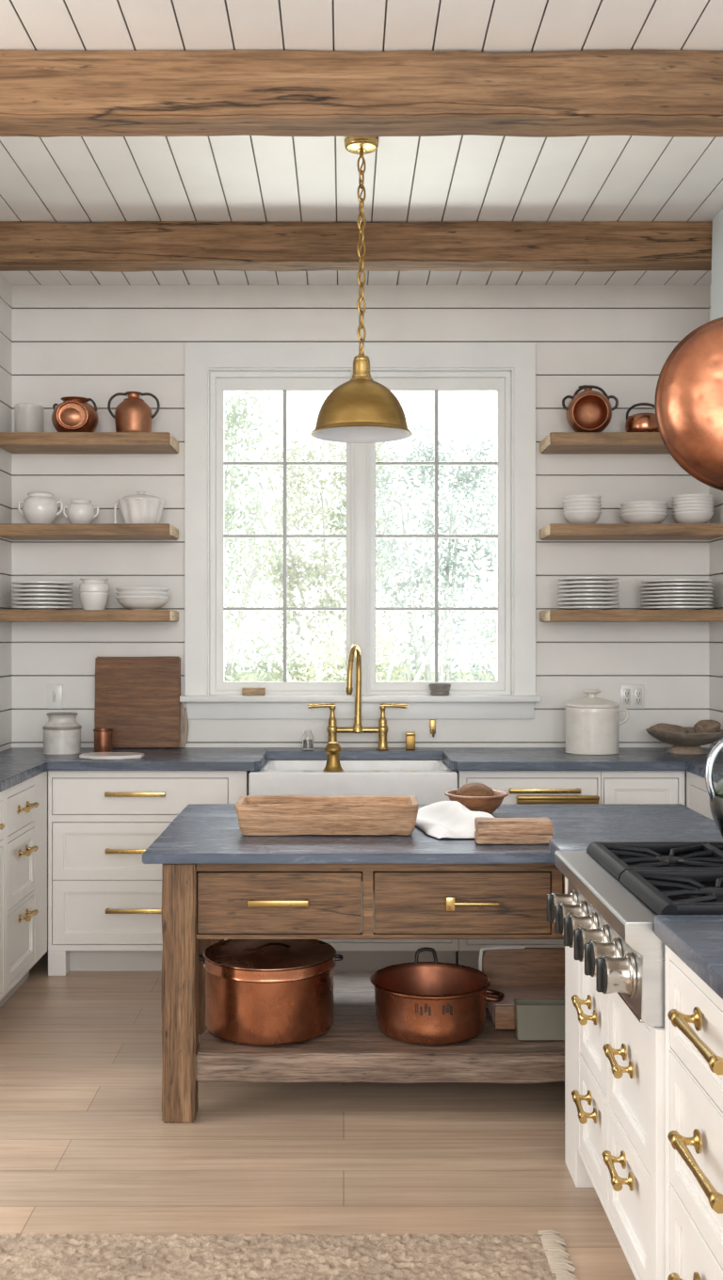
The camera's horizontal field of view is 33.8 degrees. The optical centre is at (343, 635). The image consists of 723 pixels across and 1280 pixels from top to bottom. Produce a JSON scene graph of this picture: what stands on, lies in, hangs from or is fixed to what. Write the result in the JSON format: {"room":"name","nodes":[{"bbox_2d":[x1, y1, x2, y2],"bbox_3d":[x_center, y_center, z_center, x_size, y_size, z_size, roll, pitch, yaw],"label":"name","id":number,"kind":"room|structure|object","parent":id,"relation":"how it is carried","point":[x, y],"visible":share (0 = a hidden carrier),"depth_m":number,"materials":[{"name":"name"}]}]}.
{"room":"kitchen","nodes":[
{"label":"kitchen","id":0,"kind":"room"},
{"bbox_2d":[0,272,12,751],"bbox_3d":[-1.620,-0.108,4.515,0.100,3.097,2.230,0,0,0],"label":"wall","id":1,"kind":"structure","parent":0,"point":[6,288],"depth_m":5.54,"materials":[{"name":"white paint"}]},
{"bbox_2d":[0,939,635,1279],"bbox_3d":[-0.785,1.470,1.615,7.430,0.060,8.230,0,0,0],"label":"floor","id":2,"kind":"structure","parent":0,"point":[87,1147],"depth_m":3.34,"materials":[{"name":"brown wood"}]},
{"bbox_2d":[0,789,5,1000],"bbox_3d":[-1.387,1.004,3.964,0.357,0.872,0.888,0,0,0],"label":"base cabinet","id":3,"kind":"object","parent":2,"relation":"on","point":[2,793],"visible":0.96,"depth_m":4.37,"materials":[{"name":"paint"}]},
{"bbox_2d":[0,747,722,792],"bbox_3d":[0.080,0.549,4.540,3.300,0.038,2.180,0,0,0],"label":"countertop","id":4,"kind":"structure","parent":3,"relation":"on","point":[18,765],"depth_m":5.09,"materials":[{"name":"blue stone"}]},
{"bbox_2d":[42,712,81,754],"bbox_3d":[-1.268,0.440,5.360,0.171,0.179,0.171,0,0,0],"label":"stoneware crock","id":5,"kind":"object","parent":4,"relation":"on","point":[61,733],"visible":1,"depth_m":5.30,"materials":[{"name":"grey ceramic"}]},
{"bbox_2d":[79,752,143,759],"bbox_3d":[-1.005,0.522,5.160,0.268,0.014,0.194,0,0,0],"label":"marble slab","id":6,"kind":"object","parent":4,"relation":"on","point":[96,755],"visible":1,"depth_m":5.11,"materials":[{"name":"stone"}]},
{"bbox_2d":[93,728,112,751],"bbox_3d":[-1.083,0.476,5.360,0.090,0.106,0.090,0,0,0],"label":"copper cup","id":7,"kind":"object","parent":6,"relation":"on","point":[103,737],"visible":0.81,"depth_m":5.33,"materials":[{"name":"metal"}]},
{"bbox_2d":[94,656,180,748],"bbox_3d":[-0.966,0.313,5.580,0.402,0.428,0.058,0,0,0],"label":"cutting board","id":8,"kind":"object","parent":4,"relation":"on","point":[137,697],"visible":0.94,"depth_m":5.57,"materials":[{"name":"brown wood"}]},
{"bbox_2d":[178,702,188,747],"bbox_3d":[-0.791,0.412,5.609,0.118,0.230,0.014,0,-2,0],"label":"paddle board","id":9,"kind":"object","parent":4,"relation":"on","point":[184,722],"visible":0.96,"depth_m":5.60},
{"bbox_2d":[302,729,313,750],"bbox_3d":[-0.165,0.484,5.510,0.054,0.090,0.054,0,0,0],"label":"glass shaker","id":10,"kind":"object","parent":4,"relation":"on","point":[307,738],"visible":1,"depth_m":5.49,"materials":[{"name":"white"}]},
{"bbox_2d":[248,759,457,803],"bbox_3d":[0.040,0.683,5.207,0.870,0.224,0.525,0,0,0],"label":"farmhouse sink","id":11,"kind":"object","parent":4,"relation":"in","point":[427,780],"visible":0.41,"depth_m":4.95,"materials":[{"name":"white ceramic"}]},
{"bbox_2d":[322,741,343,771],"bbox_3d":[-0.043,0.509,4.995,0.091,0.122,0.091,0,0,0],"label":"stand","id":12,"kind":"object","parent":11,"relation":"on","point":[332,749],"visible":1,"depth_m":4.97,"materials":[{"name":"metal"}]},
{"bbox_2d":[307,643,407,750],"bbox_3d":[0.065,0.283,5.443,0.461,0.492,0.238,0,0,0],"label":"bridge faucet","id":13,"kind":"object","parent":4,"relation":"on","point":[332,729],"visible":0.94,"depth_m":5.51,"materials":[{"name":"gold metal"}]},
{"bbox_2d":[405,731,415,750],"bbox_3d":[0.310,0.489,5.520,0.046,0.080,0.046,0,0,0],"label":"soap pump","id":14,"kind":"object","parent":4,"relation":"on","point":[409,735],"visible":1,"depth_m":5.50,"materials":[{"name":"gold metal"}]},
{"bbox_2d":[564,688,628,754],"bbox_3d":[1.124,0.388,5.380,0.244,0.284,0.244,0,0,-42],"label":"lidded canister","id":15,"kind":"object","parent":4,"relation":"on","point":[592,724],"visible":1,"depth_m":5.28,"materials":[{"name":"ceramic"}]},
{"bbox_2d":[645,726,722,754],"bbox_3d":[1.545,0.478,5.360,0.355,0.103,0.355,0,0,0],"label":"wooden bowl","id":16,"kind":"object","parent":4,"relation":"on","point":[684,744],"visible":0.88,"depth_m":5.26,"materials":[{"name":"wood"}]},
{"bbox_2d":[649,722,688,733],"bbox_3d":[1.467,0.429,5.349,0.179,0.068,0.094,0,0,-14],"label":"vegetable","id":17,"kind":"object","parent":16,"relation":"in","point":[664,728],"visible":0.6,"depth_m":5.32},
{"bbox_2d":[693,720,720,733],"bbox_3d":[1.635,0.421,5.343,0.122,0.084,0.098,0,0,-10],"label":"vegetable","id":18,"kind":"object","parent":16,"relation":"in","point":[702,726],"visible":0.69,"depth_m":5.31,"materials":[{"name":"food"}]},
{"bbox_2d":[0,770,47,1007],"bbox_3d":[-1.387,1.004,4.718,0.357,0.872,0.615,0,0,0],"label":"base cabinet","id":19,"kind":"object","parent":2,"relation":"on","point":[25,801],"visible":0.97,"depth_m":4.69,"materials":[{"name":"paint"}]},
{"bbox_2d":[48,770,250,975],"bbox_3d":[-0.830,1.004,5.311,0.840,0.872,0.619,0,0,0],"label":"base cabinet","id":20,"kind":"object","parent":2,"relation":"on","point":[104,904],"visible":0.63,"depth_m":5.03,"materials":[{"name":"paint"}]},
{"bbox_2d":[0,1229,576,1279],"bbox_3d":[-0.788,1.427,2.150,2.628,0.022,1.408,0,0,0],"label":"woven rug","id":21,"kind":"object","parent":2,"relation":"on","point":[29,1256],"visible":1,"depth_m":2.73,"materials":[{"name":"beige fabric"}]},
{"bbox_2d":[318,880,458,971],"bbox_3d":[0.039,1.120,5.325,0.894,0.640,0.590,0,0,0],"label":"base cabinet","id":22,"kind":"object","parent":2,"relation":"on","point":[359,954],"visible":0.16,"depth_m":5.11,"materials":[{"name":"paint"}]},
{"bbox_2d":[142,803,722,1122],"bbox_3d":[0.346,1.039,4.000,1.877,0.801,1.027,0,0,0],"label":"kitchen island","id":23,"kind":"object","parent":2,"relation":"on","point":[219,883],"visible":0.52,"depth_m":3.52,"materials":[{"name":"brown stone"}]},
{"bbox_2d":[198,939,343,1045],"bbox_3d":[-0.233,1.100,3.755,0.418,0.260,0.418,0,0,30],"label":"stock pot","id":24,"kind":"object","parent":23,"relation":"on","point":[259,992],"visible":0.94,"depth_m":3.60,"materials":[{"name":"orange metal"}]},
{"bbox_2d":[235,794,419,835],"bbox_3d":[-0.052,0.585,3.870,0.587,0.105,0.216,0,0,0],"label":"trough","id":25,"kind":"object","parent":23,"relation":"on","point":[270,814],"visible":1,"depth_m":3.78,"materials":[{"name":"brown wood"}]},
{"bbox_2d":[195,972,564,1083],"bbox_3d":[0.344,1.279,3.942,1.565,0.093,0.866,0,0,0],"label":"shelf","id":26,"kind":"object","parent":23,"relation":"attached to","point":[354,1049],"depth_m":3.52,"materials":[{"name":"wood"}]},
{"bbox_2d":[369,947,504,1044],"bbox_3d":[0.272,1.128,3.725,0.378,0.204,0.378,0,0,-43],"label":"copper pot","id":27,"kind":"object","parent":23,"relation":"on","point":[435,1002],"visible":1,"depth_m":3.62,"materials":[{"name":"metal"}]},
{"bbox_2d":[415,800,494,838],"bbox_3d":[0.372,0.598,3.943,0.333,0.078,0.441,0,0,-7],"label":"linen towel","id":28,"kind":"object","parent":23,"relation":"on","point":[442,819],"visible":0.73,"depth_m":3.87,"materials":[{"name":"fabric"}]},
{"bbox_2d":[444,789,508,814],"bbox_3d":[0.475,0.600,4.260,0.227,0.074,0.227,0,0,0],"label":"serving bowl","id":29,"kind":"object","parent":23,"relation":"on","point":[489,805],"visible":0.75,"depth_m":4.18,"materials":[{"name":"wood"}]},
{"bbox_2d":[455,782,493,796],"bbox_3d":[0.470,0.571,4.260,0.134,0.085,0.117,0,0,0],"label":"bread loaf","id":30,"kind":"object","parent":29,"relation":"in","point":[475,789],"visible":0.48,"depth_m":4.22,"materials":[{"name":"food"}]},
{"bbox_2d":[474,817,553,844],"bbox_3d":[0.524,0.602,3.673,0.233,0.070,0.088,0,0,0],"label":"block","id":31,"kind":"object","parent":23,"relation":"on","point":[488,830],"visible":0.98,"depth_m":3.63,"materials":[{"name":"brown wood"}]},
{"bbox_2d":[478,944,564,1028],"bbox_3d":[0.654,1.129,3.837,0.417,0.203,0.246,0,0,0],"label":"cutting board","id":32,"kind":"object","parent":23,"relation":"on","point":[517,971],"visible":0.52,"depth_m":3.93,"materials":[{"name":"brown wood"}]},
{"bbox_2d":[512,998,564,1039],"bbox_3d":[0.670,1.177,3.645,0.292,0.106,0.066,0,0,0],"label":"tin box","id":33,"kind":"object","parent":23,"relation":"on","point":[535,1018],"visible":0.57,"depth_m":3.61,"materials":[{"name":"metal"}]},
{"bbox_2d":[455,770,600,969],"bbox_3d":[0.788,1.004,5.306,0.600,0.872,0.628,0,0,0],"label":"base cabinet","id":34,"kind":"object","parent":2,"relation":"on","point":[521,787],"visible":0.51,"depth_m":5.03,"materials":[{"name":"paint"}]},
{"bbox_2d":[564,876,665,1279],"bbox_3d":[0.913,1.018,2.777,0.704,0.843,0.945,0,0,0],"label":"base cabinet","id":35,"kind":"object","parent":2,"relation":"on","point":[615,1063],"visible":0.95,"depth_m":2.62,"materials":[{"name":"paint"}]},
{"bbox_2d":[549,838,722,856],"bbox_3d":[0.927,0.577,3.184,0.725,0.036,0.172,0,0,0],"label":"countertop","id":36,"kind":"structure","parent":35,"relation":"on","point":[555,844],"depth_m":3.23,"materials":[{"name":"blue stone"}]},
{"bbox_2d":[600,770,685,805],"bbox_3d":[1.266,1.004,5.325,0.353,0.872,0.590,0,0,0],"label":"base cabinet","id":37,"kind":"object","parent":2,"relation":"on","point":[616,787],"visible":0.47,"depth_m":5.03,"materials":[{"name":"paint"}]},
{"bbox_2d":[665,944,722,1279],"bbox_3d":[0.920,1.011,1.828,0.694,0.858,0.950,0,0,0],"label":"base cabinet","id":38,"kind":"object","parent":2,"relation":"on","point":[694,1011],"visible":0.99,"depth_m":2.11,"materials":[{"name":"paint"}]},
{"bbox_2d":[654,914,722,999],"bbox_3d":[0.946,0.562,1.831,0.688,0.038,0.962,0,0,0],"label":"countertop","id":39,"kind":"structure","parent":38,"relation":"on","point":[696,940],"depth_m":2.13,"materials":[{"name":"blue stone"}]},
{"bbox_2d":[546,841,722,1026],"bbox_3d":[0.885,0.646,2.704,0.750,0.233,0.775,0,0,0],"label":"gas cooktop","id":40,"kind":"object","parent":39,"relation":"in","point":[616,889],"visible":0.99,"depth_m":2.60,"materials":[{"name":"metal"}]},
{"bbox_2d":[586,851,722,914],"bbox_3d":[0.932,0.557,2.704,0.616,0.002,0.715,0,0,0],"label":"grate","id":41,"kind":"object","parent":40,"relation":"on","point":[611,872],"depth_m":2.66,"materials":[{"name":"black metal"}]},
{"bbox_2d":[704,738,722,836],"bbox_3d":[1.041,0.387,2.937,0.265,0.289,0.216,0,0,33],"label":"kettle","id":42,"kind":"object","parent":40,"relation":"on","point":[715,794],"visible":1,"depth_m":2.94,"materials":[{"name":"grey metal"}]},
{"bbox_2d":[686,770,717,819],"bbox_3d":[1.587,1.004,4.470,0.283,0.872,1.100,0,0,0],"label":"base cabinet","id":43,"kind":"object","parent":2,"relation":"on","point":[697,798],"visible":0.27,"depth_m":4.86,"materials":[{"name":"paint"}]},
{"bbox_2d":[7,285,712,939],"bbox_3d":[0.080,-0.108,5.680,3.500,3.097,0.100,0,0,0],"label":"wall","id":44,"kind":"structure","parent":0,"point":[97,343],"depth_m":5.63,"materials":[{"name":"white paint"}]},
{"bbox_2d":[47,684,62,708],"bbox_3d":[-1.366,0.290,5.619,0.072,0.116,0.022,0,0,0],"label":"light switch","id":45,"kind":"object","parent":44,"relation":"attached to","point":[54,691],"visible":1,"depth_m":5.62,"materials":[{"name":"white plastic"}]},
{"bbox_2d":[0,432,178,453],"bbox_3d":[-1.174,-0.885,5.490,0.791,0.058,0.280,0,0,0],"label":"floating shelf","id":46,"kind":"object","parent":44,"relation":"attached to","point":[13,442],"visible":1,"depth_m":5.36,"materials":[{"name":"brown wood"}]},
{"bbox_2d":[51,396,98,431],"bbox_3d":[-1.238,-1.003,5.487,0.211,0.178,0.217,0,0,0],"label":"copper pot","id":47,"kind":"object","parent":46,"relation":"on","point":[74,414],"visible":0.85,"depth_m":5.40,"materials":[{"name":"metal"}]},
{"bbox_2d":[107,391,159,431],"bbox_3d":[-0.969,-1.017,5.490,0.176,0.205,0.170,0,0,-44],"label":"jug","id":48,"kind":"object","parent":46,"relation":"on","point":[133,414],"visible":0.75,"depth_m":5.43,"materials":[{"name":"metal"}]},
{"bbox_2d":[0,523,178,540],"bbox_3d":[-1.174,-0.477,5.490,0.791,0.053,0.280,0,0,0],"label":"floating shelf","id":49,"kind":"object","parent":44,"relation":"attached to","point":[11,531],"visible":1,"depth_m":5.35,"materials":[{"name":"brown wood"}]},
{"bbox_2d":[17,491,63,523],"bbox_3d":[-1.399,-0.583,5.490,0.160,0.158,0.160,0,0,42],"label":"sugar pot","id":50,"kind":"object","parent":49,"relation":"on","point":[40,506],"visible":0.82,"depth_m":5.43,"materials":[{"name":"ceramic"}]},
{"bbox_2d":[63,499,98,523],"bbox_3d":[-1.212,-0.563,5.490,0.128,0.118,0.128,0,0,43],"label":"sugar pot","id":51,"kind":"object","parent":49,"relation":"on","point":[78,511],"visible":0.8,"depth_m":5.45,"materials":[{"name":"ceramic"}]},
{"bbox_2d":[113,491,165,523],"bbox_3d":[-0.940,-0.585,5.490,0.237,0.162,0.194,0,0,0],"label":"tureen","id":52,"kind":"object","parent":49,"relation":"on","point":[140,507],"visible":0.93,"depth_m":5.42,"materials":[{"name":"ceramic"}]},
{"bbox_2d":[0,609,178,622],"bbox_3d":[-1.174,-0.089,5.490,0.791,0.051,0.280,0,0,0],"label":"floating shelf","id":53,"kind":"object","parent":44,"relation":"attached to","point":[12,616],"visible":1,"depth_m":5.35,"materials":[{"name":"brown wood"}]},
{"bbox_2d":[11,606,72,609],"bbox_3d":[-1.386,-0.123,5.477,0.274,0.016,0.274,0,0,0],"label":"plate","id":54,"kind":"object","parent":53,"relation":"on","point":[12,607],"visible":0.88,"depth_m":5.38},
{"bbox_2d":[12,602,73,606],"bbox_3d":[-1.385,-0.142,5.476,0.274,0.016,0.274,0,0,0],"label":"plate","id":55,"kind":"object","parent":54,"relation":"on","point":[15,603],"visible":0.85,"depth_m":5.38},
{"bbox_2d":[11,597,73,602],"bbox_3d":[-1.385,-0.161,5.478,0.274,0.016,0.274,0,0,0],"label":"plate","id":56,"kind":"object","parent":55,"relation":"on","point":[26,600],"visible":0.96,"depth_m":5.39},
{"bbox_2d":[11,593,72,597],"bbox_3d":[-1.387,-0.179,5.478,0.274,0.016,0.274,0,0,0],"label":"plate","id":57,"kind":"object","parent":56,"relation":"on","point":[12,595],"visible":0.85,"depth_m":5.38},
{"bbox_2d":[11,589,72,593],"bbox_3d":[-1.387,-0.198,5.478,0.274,0.016,0.274,0,0,0],"label":"plate","id":58,"kind":"object","parent":57,"relation":"on","point":[25,591],"visible":0.89,"depth_m":5.39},
{"bbox_2d":[11,585,72,590],"bbox_3d":[-1.387,-0.217,5.476,0.274,0.016,0.274,0,0,0],"label":"plate","id":59,"kind":"object","parent":58,"relation":"on","point":[58,587],"visible":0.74,"depth_m":5.38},
{"bbox_2d":[11,580,73,585],"bbox_3d":[-1.386,-0.236,5.479,0.274,0.016,0.274,0,0,0],"label":"plate","id":60,"kind":"object","parent":59,"relation":"on","point":[22,583],"visible":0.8,"depth_m":5.38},
{"bbox_2d":[79,577,109,609],"bbox_3d":[-1.151,-0.188,5.490,0.138,0.146,0.138,0,0,0],"label":"lidded jar","id":61,"kind":"object","parent":53,"relation":"on","point":[93,595],"visible":0.88,"depth_m":5.44,"materials":[{"name":"ceramic"}]},
{"bbox_2d":[115,595,169,609],"bbox_3d":[-0.925,-0.146,5.478,0.243,0.062,0.243,0,0,0],"label":"bowl","id":62,"kind":"object","parent":53,"relation":"on","point":[132,602],"visible":0.89,"depth_m":5.39,"materials":[{"name":"ceramic"}]},
{"bbox_2d":[115,591,169,596],"bbox_3d":[-0.925,-0.167,5.478,0.243,0.062,0.243,0,0,0],"label":"bowl","id":63,"kind":"object","parent":62,"relation":"on","point":[129,593],"visible":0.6,"depth_m":5.38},
{"bbox_2d":[115,587,169,591],"bbox_3d":[-0.925,-0.187,5.478,0.243,0.062,0.243,0,0,0],"label":"bowl","id":64,"kind":"object","parent":63,"relation":"on","point":[119,589],"visible":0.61,"depth_m":5.38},
{"bbox_2d":[179,342,540,719],"bbox_3d":[0.077,-0.493,5.657,1.685,1.777,0.205,0,0,0],"label":"window","id":65,"kind":"structure","parent":44,"relation":"in","point":[212,370],"depth_m":5.61,"materials":[{"name":"white paint"}]},
{"bbox_2d":[241,687,265,695],"bbox_3d":[-0.422,0.264,5.600,0.106,0.036,0.040,0,0,0],"label":"wood block","id":66,"kind":"object","parent":65,"relation":"on","point":[246,691],"visible":1,"depth_m":5.58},
{"bbox_2d":[428,683,450,695],"bbox_3d":[0.454,0.255,5.605,0.105,0.055,0.105,0,0,0],"label":"stone pot","id":67,"kind":"object","parent":65,"relation":"on","point":[436,689],"visible":1,"depth_m":5.57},
{"bbox_2d":[539,432,669,454],"bbox_3d":[1.328,-0.885,5.490,0.803,0.058,0.280,0,0,0],"label":"floating shelf","id":68,"kind":"object","parent":44,"relation":"attached to","point":[553,442],"visible":0.76,"depth_m":5.35,"materials":[{"name":"brown wood"}]},
{"bbox_2d":[561,384,618,431],"bbox_3d":[1.131,-1.035,5.478,0.204,0.240,0.197,0,0,44],"label":"cauldron","id":69,"kind":"object","parent":68,"relation":"on","point":[587,410],"visible":0.9,"depth_m":5.48,"materials":[{"name":"metal"}]},
{"bbox_2d":[624,402,658,431],"bbox_3d":[1.385,-0.994,5.490,0.171,0.158,0.171,0,0,0],"label":"copper pot","id":70,"kind":"object","parent":68,"relation":"on","point":[639,422],"visible":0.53,"depth_m":5.42,"materials":[{"name":"metal"}]},
{"bbox_2d":[539,523,722,540],"bbox_3d":[1.328,-0.477,5.490,0.803,0.053,0.280,0,0,0],"label":"floating shelf","id":71,"kind":"object","parent":44,"relation":"attached to","point":[552,531],"visible":1,"depth_m":5.35,"materials":[{"name":"brown wood"}]},
{"bbox_2d":[562,510,601,523],"bbox_3d":[1.099,-0.535,5.478,0.172,0.062,0.172,0,0,0],"label":"bowl","id":72,"kind":"object","parent":71,"relation":"on","point":[581,516],"visible":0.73,"depth_m":5.42,"materials":[{"name":"ceramic"}]},
{"bbox_2d":[619,512,667,523],"bbox_3d":[1.381,-0.530,5.478,0.215,0.052,0.214,0,0,0],"label":"bowl","id":73,"kind":"object","parent":71,"relation":"on","point":[640,517],"visible":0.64,"depth_m":5.40,"materials":[{"name":"ceramic"}]},
{"bbox_2d":[619,508,667,513],"bbox_3d":[1.381,-0.547,5.478,0.215,0.052,0.214,0,0,0],"label":"bowl","id":74,"kind":"object","parent":73,"relation":"on","point":[637,510],"visible":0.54,"depth_m":5.39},
{"bbox_2d":[619,504,667,510],"bbox_3d":[1.381,-0.564,5.478,0.215,0.052,0.214,0,0,0],"label":"bowl","id":75,"kind":"object","parent":74,"relation":"on","point":[636,506],"visible":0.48,"depth_m":5.39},
{"bbox_2d":[619,500,667,506],"bbox_3d":[1.381,-0.582,5.478,0.215,0.052,0.214,0,0,0],"label":"bowl","id":76,"kind":"object","parent":75,"relation":"on","point":[635,503],"visible":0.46,"depth_m":5.39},
{"bbox_2d":[671,511,714,523],"bbox_3d":[1.607,-0.533,5.478,0.188,0.058,0.188,0,0,0],"label":"bowl","id":77,"kind":"object","parent":71,"relation":"on","point":[688,517],"visible":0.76,"depth_m":5.41,"materials":[{"name":"ceramic"}]},
{"bbox_2d":[539,609,722,622],"bbox_3d":[1.328,-0.089,5.490,0.803,0.051,0.280,0,0,0],"label":"floating shelf","id":78,"kind":"object","parent":44,"relation":"attached to","point":[550,616],"visible":1,"depth_m":5.35,"materials":[{"name":"brown wood"}]},
{"bbox_2d":[558,606,619,609],"bbox_3d":[1.127,-0.123,5.476,0.276,0.016,0.276,0,0,0],"label":"plate","id":79,"kind":"object","parent":78,"relation":"on","point":[562,607],"visible":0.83,"depth_m":5.37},
{"bbox_2d":[558,602,619,606],"bbox_3d":[1.126,-0.142,5.477,0.276,0.016,0.276,0,0,0],"label":"plate","id":80,"kind":"object","parent":79,"relation":"on","point":[559,603],"visible":0.91,"depth_m":5.38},
{"bbox_2d":[557,597,618,602],"bbox_3d":[1.123,-0.161,5.476,0.276,0.016,0.276,0,0,0],"label":"plate","id":81,"kind":"object","parent":80,"relation":"on","point":[571,600],"visible":0.96,"depth_m":5.38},
{"bbox_2d":[557,593,618,597],"bbox_3d":[1.124,-0.179,5.479,0.276,0.016,0.276,0,0,0],"label":"plate","id":82,"kind":"object","parent":81,"relation":"on","point":[560,595],"visible":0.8,"depth_m":5.38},
{"bbox_2d":[557,589,618,593],"bbox_3d":[1.124,-0.198,5.478,0.276,0.016,0.276,0,0,0],"label":"plate","id":83,"kind":"object","parent":82,"relation":"on","point":[572,591],"visible":0.89,"depth_m":5.39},
{"bbox_2d":[557,585,618,590],"bbox_3d":[1.125,-0.217,5.478,0.276,0.016,0.276,0,0,0],"label":"plate","id":84,"kind":"object","parent":83,"relation":"on","point":[570,587],"visible":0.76,"depth_m":5.38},
{"bbox_2d":[557,580,618,585],"bbox_3d":[1.125,-0.236,5.476,0.276,0.016,0.276,0,0,0],"label":"plate","id":85,"kind":"object","parent":84,"relation":"on","point":[577,583],"visible":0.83,"depth_m":5.38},
{"bbox_2d":[557,576,618,581],"bbox_3d":[1.123,-0.255,5.477,0.276,0.016,0.276,0,0,0],"label":"plate","id":86,"kind":"object","parent":85,"relation":"on","point":[567,579],"visible":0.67,"depth_m":5.38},
{"bbox_2d":[640,606,713,609],"bbox_3d":[1.534,-0.123,5.478,0.324,0.016,0.324,0,0,0],"label":"plate","id":87,"kind":"object","parent":78,"relation":"on","point":[646,607],"visible":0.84,"depth_m":5.36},
{"bbox_2d":[640,602,713,606],"bbox_3d":[1.532,-0.140,5.478,0.324,0.016,0.324,0,0,0],"label":"plate","id":88,"kind":"object","parent":87,"relation":"on","point":[645,603],"visible":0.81,"depth_m":5.36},
{"bbox_2d":[640,598,713,602],"bbox_3d":[1.533,-0.158,5.477,0.324,0.016,0.324,0,0,0],"label":"plate","id":89,"kind":"object","parent":88,"relation":"on","point":[646,600],"visible":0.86,"depth_m":5.36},
{"bbox_2d":[640,594,713,598],"bbox_3d":[1.534,-0.175,5.479,0.324,0.016,0.324,0,0,0],"label":"plate","id":90,"kind":"object","parent":89,"relation":"on","point":[646,596],"visible":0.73,"depth_m":5.37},
{"bbox_2d":[640,590,713,594],"bbox_3d":[1.532,-0.192,5.478,0.324,0.016,0.324,0,0,0],"label":"plate","id":91,"kind":"object","parent":90,"relation":"on","point":[680,592],"visible":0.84,"depth_m":5.37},
{"bbox_2d":[640,586,713,591],"bbox_3d":[1.533,-0.209,5.479,0.324,0.016,0.324,0,0,0],"label":"plate","id":92,"kind":"object","parent":91,"relation":"on","point":[674,588],"visible":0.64,"depth_m":5.36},
{"bbox_2d":[640,582,713,587],"bbox_3d":[1.534,-0.226,5.477,0.324,0.016,0.324,0,0,0],"label":"plate","id":93,"kind":"object","parent":92,"relation":"on","point":[669,584],"visible":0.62,"depth_m":5.36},
{"bbox_2d":[640,578,713,583],"bbox_3d":[1.535,-0.243,5.476,0.324,0.016,0.324,0,0,0],"label":"plate","id":94,"kind":"object","parent":93,"relation":"on","point":[666,581],"visible":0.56,"depth_m":5.36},
{"bbox_2d":[620,684,643,708],"bbox_3d":[1.365,0.290,5.625,0.114,0.116,0.010,0,0,0],"label":"wall outlet","id":95,"kind":"object","parent":44,"relation":"attached to","point":[632,696],"visible":0.96,"depth_m":5.62,"materials":[{"name":"white plastic"}]},
{"bbox_2d":[0,0,722,285],"bbox_3d":[-0.785,-1.707,1.615,7.430,0.100,8.230,0,0,0],"label":"ceiling","id":96,"kind":"structure","parent":0,"point":[104,178],"depth_m":4.18,"materials":[{"name":"white paint"}]},
{"bbox_2d":[0,221,712,271],"bbox_3d":[0.078,-1.573,4.820,3.288,0.166,0.140,0,0,0],"label":"ceiling beam","id":97,"kind":"structure","parent":96,"relation":"attached to","point":[166,246],"depth_m":4.75,"materials":[{"name":"brown wood"}]},
{"bbox_2d":[0,49,722,138],"bbox_3d":[-1.339,-1.558,3.430,6.124,0.197,0.149,0,0,0],"label":"ceiling beam","id":98,"kind":"structure","parent":96,"relation":"attached to","point":[519,93],"depth_m":3.36,"materials":[{"name":"brown wood"}]},
{"bbox_2d":[310,135,412,443],"bbox_3d":[0.060,-1.164,3.990,0.340,0.985,0.340,0,0,0],"label":"pendant lamp","id":99,"kind":"object","parent":96,"relation":"hanging from","point":[360,409],"visible":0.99,"depth_m":3.94,"materials":[{"name":"gold metal"}]},
{"bbox_2d":[654,317,722,490],"bbox_3d":[0.901,-0.987,2.646,0.404,1.338,0.155,0,0,0],"label":"copper pan","id":100,"kind":"object","parent":96,"relation":"hanging from","point":[688,399],"visible":1,"depth_m":2.61,"materials":[{"name":"orange metal"}]},
{"bbox_2d":[708,284,722,751],"bbox_3d":[1.780,-0.108,4.115,0.100,3.097,3.030,0,0,0],"label":"wall","id":101,"kind":"structure","parent":0,"point":[715,548],"depth_m":5.53,"materials":[{"name":"white paint"}]},
{"bbox_2d":[710,208,722,320],"bbox_3d":[1.579,-1.212,4.367,0.299,0.885,0.755,0,0,0],"label":"range hood","id":102,"kind":"object","parent":101,"relation":"attached to","point":[716,282],"visible":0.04,"depth_m":4.66,"materials":[{"name":"white paint"}]},
{"label":"outside","id":103,"kind":"structure","parent":0,"visible":0},
{"bbox_2d":[224,672,495,681],"bbox_3d":[0.000,1.890,33.015,60.000,0.100,53.970,0,0,0],"label":"ground","id":104,"kind":"structure","parent":103,"point":[249,678],"depth_m":52.26,"materials":[{"name":"plant"}]},
{"bbox_2d":[224,391,315,681],"bbox_3d":[-1.282,-0.262,10.532,2.464,4.208,1.968,0,0,7],"label":"tree","id":105,"kind":"object","parent":104,"relation":"on","point":[238,621],"visible":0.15,"depth_m":10.56,"materials":[{"name":"green plant"}]},
{"bbox_2d":[226,419,440,681],"bbox_3d":[-0.080,-0.321,13.236,2.355,4.326,1.897,0,0,7],"label":"tree","id":106,"kind":"object","parent":104,"relation":"on","point":[294,574],"visible":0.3,"depth_m":13.11,"materials":[{"name":"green plant"}]},
{"bbox_2d":[254,562,449,681],"bbox_3d":[0.071,0.840,8.871,1.647,2.880,1.652,0,0,-17],"label":"bush","id":107,"kind":"object","parent":104,"relation":"on","point":[319,676],"visible":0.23,"depth_m":8.88,"materials":[{"name":"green plant"}]},
{"bbox_2d":[301,413,496,681],"bbox_3d":[0.748,0.000,10.176,2.221,3.753,1.847,0,0,-3],"label":"tree","id":108,"kind":"object","parent":104,"relation":"on","point":[444,675],"visible":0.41,"depth_m":10.15,"materials":[{"name":"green plant"}]},
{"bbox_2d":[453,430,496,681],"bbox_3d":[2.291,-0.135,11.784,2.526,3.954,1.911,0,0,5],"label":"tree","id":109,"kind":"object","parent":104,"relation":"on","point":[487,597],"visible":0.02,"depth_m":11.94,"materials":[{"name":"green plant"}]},
{"bbox_2d":[455,554,496,681],"bbox_3d":[1.505,0.567,8.331,1.444,3.104,1.784,0,0,35],"label":"bush","id":110,"kind":"object","parent":104,"relation":"on","point":[492,668],"visible":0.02,"depth_m":8.38,"materials":[{"name":"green plant"}]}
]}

